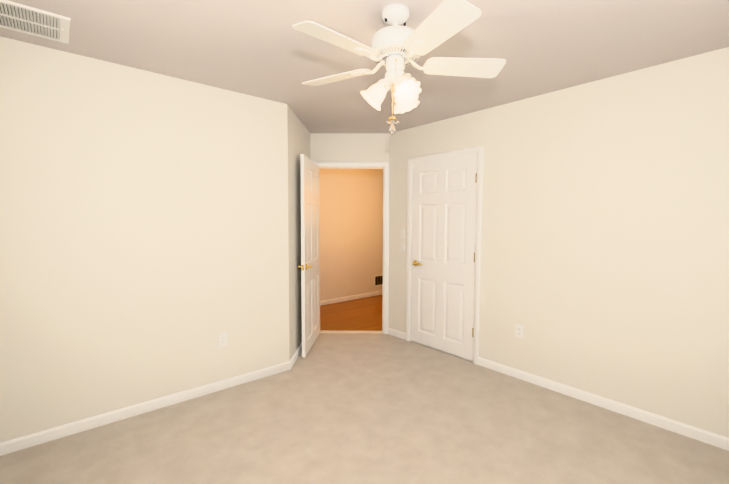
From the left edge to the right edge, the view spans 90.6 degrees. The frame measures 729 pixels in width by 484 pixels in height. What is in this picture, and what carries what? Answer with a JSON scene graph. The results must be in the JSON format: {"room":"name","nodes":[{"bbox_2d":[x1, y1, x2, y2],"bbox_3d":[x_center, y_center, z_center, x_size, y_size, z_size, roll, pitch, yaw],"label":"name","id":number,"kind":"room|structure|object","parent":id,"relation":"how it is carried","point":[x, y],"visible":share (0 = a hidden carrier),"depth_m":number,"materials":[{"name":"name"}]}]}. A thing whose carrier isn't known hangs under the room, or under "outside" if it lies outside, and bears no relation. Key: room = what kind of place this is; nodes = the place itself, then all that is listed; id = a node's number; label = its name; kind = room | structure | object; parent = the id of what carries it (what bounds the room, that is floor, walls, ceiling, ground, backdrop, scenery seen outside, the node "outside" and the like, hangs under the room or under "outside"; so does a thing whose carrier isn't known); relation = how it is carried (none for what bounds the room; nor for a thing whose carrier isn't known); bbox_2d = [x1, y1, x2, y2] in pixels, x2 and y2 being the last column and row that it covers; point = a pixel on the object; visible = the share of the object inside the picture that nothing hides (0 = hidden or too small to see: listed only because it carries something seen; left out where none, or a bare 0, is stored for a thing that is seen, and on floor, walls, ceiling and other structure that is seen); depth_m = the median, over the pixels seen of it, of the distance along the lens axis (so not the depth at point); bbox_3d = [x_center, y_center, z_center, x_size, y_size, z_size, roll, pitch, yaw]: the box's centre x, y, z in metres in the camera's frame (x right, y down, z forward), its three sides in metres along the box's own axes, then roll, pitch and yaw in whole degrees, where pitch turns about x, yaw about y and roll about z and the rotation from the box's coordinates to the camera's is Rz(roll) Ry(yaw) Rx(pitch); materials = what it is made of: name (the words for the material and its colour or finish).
{"room":"empty bedroom","nodes":[
{"label":"empty bedroom","id":0,"kind":"room"},
{"bbox_2d":[0,36,288,441],"bbox_3d":[-1.489,0.025,2.723,1.979,2.470,0.115,-3,4,-41],"label":"wall","id":1,"kind":"structure","parent":0,"point":[144,255],"depth_m":2.51,"materials":[{"name":"white paint"}]},
{"bbox_2d":[0,359,291,455],"bbox_3d":[-1.438,1.193,2.755,1.955,0.075,0.013,-3,4,-41],"label":"baseboard","id":2,"kind":"structure","parent":1,"relation":"attached to","point":[75,427],"depth_m":2.56,"materials":[{"name":"white wood"}]},
{"bbox_2d":[218,332,226,346],"bbox_3d":[-1.165,0.801,2.970,0.070,0.115,0.006,-3,4,-41],"label":"electrical outlet","id":3,"kind":"object","parent":1,"relation":"attached to","point":[222,338],"visible":1,"depth_m":2.97,"materials":[{"name":"white plastic"}]},
{"bbox_2d":[287,105,309,360],"bbox_3d":[-0.733,-0.043,3.922,0.115,2.470,1.196,0,3,2],"label":"wall","id":4,"kind":"structure","parent":0,"point":[298,136],"depth_m":3.58,"materials":[{"name":"white paint"}]},
{"bbox_2d":[291,343,301,365],"bbox_3d":[-0.688,1.125,3.947,0.750,0.075,0.765,-3,4,-41],"label":"baseboard","id":5,"kind":"structure","parent":4,"relation":"attached to","point":[298,351],"depth_m":3.64,"materials":[{"name":"white wood"}]},
{"bbox_2d":[310,133,389,333],"bbox_3d":[-0.208,-0.074,4.461,1.116,2.470,0.115,0,3,0],"label":"wall","id":6,"kind":"structure","parent":0,"point":[355,147],"depth_m":4.34,"materials":[{"name":"white paint"}]},
{"bbox_2d":[298,154,319,356],"bbox_3d":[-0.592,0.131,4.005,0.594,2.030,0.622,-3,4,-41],"label":"entry door","id":7,"kind":"structure","parent":6,"relation":"in","point":[309,266],"depth_m":3.85,"materials":[{"name":"painted wood"},{"name":"brass"}]},
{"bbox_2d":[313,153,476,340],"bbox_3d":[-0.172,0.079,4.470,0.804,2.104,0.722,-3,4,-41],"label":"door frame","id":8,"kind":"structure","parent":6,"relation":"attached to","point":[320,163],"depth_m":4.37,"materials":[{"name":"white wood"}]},
{"bbox_2d":[320,295,381,330],"bbox_3d":[0.807,1.198,3.739,6.930,0.024,5.565,-3,4,-41],"label":"floor","id":9,"kind":"structure","parent":0,"point":[363,314],"depth_m":5.34,"materials":[{"name":"brown wood"}]},
{"bbox_2d":[320,169,382,304],"bbox_3d":[-0.395,-0.179,6.217,5.200,2.470,0.115,-3,4,-41],"label":"wall","id":10,"kind":"structure","parent":0,"point":[351,232],"depth_m":6.27,"materials":[{"name":"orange paint"}]},
{"bbox_2d":[320,291,381,305],"bbox_3d":[-0.358,0.989,6.238,5.200,0.075,0.013,-3,4,-41],"label":"baseboard","id":11,"kind":"structure","parent":10,"relation":"attached to","point":[342,299],"depth_m":6.31,"materials":[{"name":"white wood"}]},
{"bbox_2d":[374,275,382,286],"bbox_3d":[0.297,0.720,6.789,0.300,0.205,0.006,-3,4,-41],"label":"air vent","id":12,"kind":"object","parent":10,"relation":"in","point":[378,280],"visible":0.71,"depth_m":6.76,"materials":[{"name":"black metal"}]},
{"bbox_2d":[0,333,728,483],"bbox_3d":[-0.055,1.270,2.243,3.441,0.006,4.186,-3,4,-41],"label":"floor carpet","id":13,"kind":"object","parent":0,"point":[349,408],"visible":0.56,"depth_m":2.33,"materials":[{"name":"beige carpet"}]},
{"bbox_2d":[0,0,728,132],"bbox_3d":[0.816,-1.295,3.590,6.930,0.080,5.565,-3,4,-41],"label":"ceiling","id":14,"kind":"structure","parent":0,"point":[263,49],"depth_m":2.14,"materials":[{"name":"grey paint"}]},
{"bbox_2d":[0,0,70,43],"bbox_3d":[-1.757,-1.154,1.903,0.315,0.020,0.343,-3,4,-41],"label":"ceiling vent","id":15,"kind":"object","parent":14,"relation":"in","point":[14,16],"visible":1,"depth_m":1.90,"materials":[{"name":"white metal"}]},
{"bbox_2d":[292,0,505,134],"bbox_3d":[0.128,-0.847,1.796,1.047,0.606,1.091,-3,4,-41],"label":"ceiling fan","id":16,"kind":"object","parent":14,"relation":"hanging from","point":[396,48],"visible":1,"depth_m":1.74,"materials":[{"name":"white metal"}]},
{"bbox_2d":[388,47,728,437],"bbox_3d":[1.522,0.016,3.067,0.115,2.470,3.729,-3,4,-41],"label":"wall","id":17,"kind":"structure","parent":0,"point":[605,243],"depth_m":2.65,"materials":[{"name":"white paint"}]},
{"bbox_2d":[388,328,405,339],"bbox_3d":[0.388,1.105,4.352,0.013,0.075,0.306,-3,4,-41],"label":"baseboard","id":18,"kind":"structure","parent":17,"relation":"attached to","point":[392,332],"depth_m":4.34,"materials":[{"name":"white wood"}]},
{"bbox_2d":[400,229,404,238],"bbox_3d":[0.444,-0.094,4.221,0.011,0.115,0.070,-3,4,-41],"label":"switch plate","id":19,"kind":"object","parent":17,"relation":"attached to","point":[402,236],"depth_m":4.22,"materials":[{"name":"white plastic"}]},
{"bbox_2d":[400,241,404,250],"bbox_3d":[0.443,0.048,4.228,0.013,0.115,0.070,-3,4,-41],"label":"switch plate","id":20,"kind":"object","parent":17,"relation":"attached to","point":[402,243],"depth_m":4.22,"materials":[{"name":"white plastic"}]},
{"bbox_2d":[411,154,476,360],"bbox_3d":[0.807,0.147,3.810,0.085,2.030,0.841,-3,4,-41],"label":"closet door","id":21,"kind":"structure","parent":17,"relation":"in","point":[444,192],"depth_m":3.79,"materials":[{"name":"white wood"}]},
{"bbox_2d":[406,146,482,364],"bbox_3d":[0.799,0.122,3.815,0.018,2.104,0.952,-3,4,-41],"label":"door frame","id":22,"kind":"structure","parent":17,"relation":"attached to","point":[478,150],"depth_m":3.52,"materials":[{"name":"white wood"}]},
{"bbox_2d":[515,324,522,338],"bbox_3d":[1.368,0.790,3.196,0.006,0.115,0.070,-3,4,-41],"label":"electrical outlet","id":23,"kind":"object","parent":17,"relation":"attached to","point":[518,331],"visible":1,"depth_m":3.19,"materials":[{"name":"white plastic"}]},
{"bbox_2d":[478,357,728,450],"bbox_3d":[1.848,1.211,2.655,0.013,0.075,2.275,-3,4,-41],"label":"baseboard","id":24,"kind":"structure","parent":17,"relation":"attached to","point":[695,433],"depth_m":2.64,"materials":[{"name":"white wood"}]}
]}

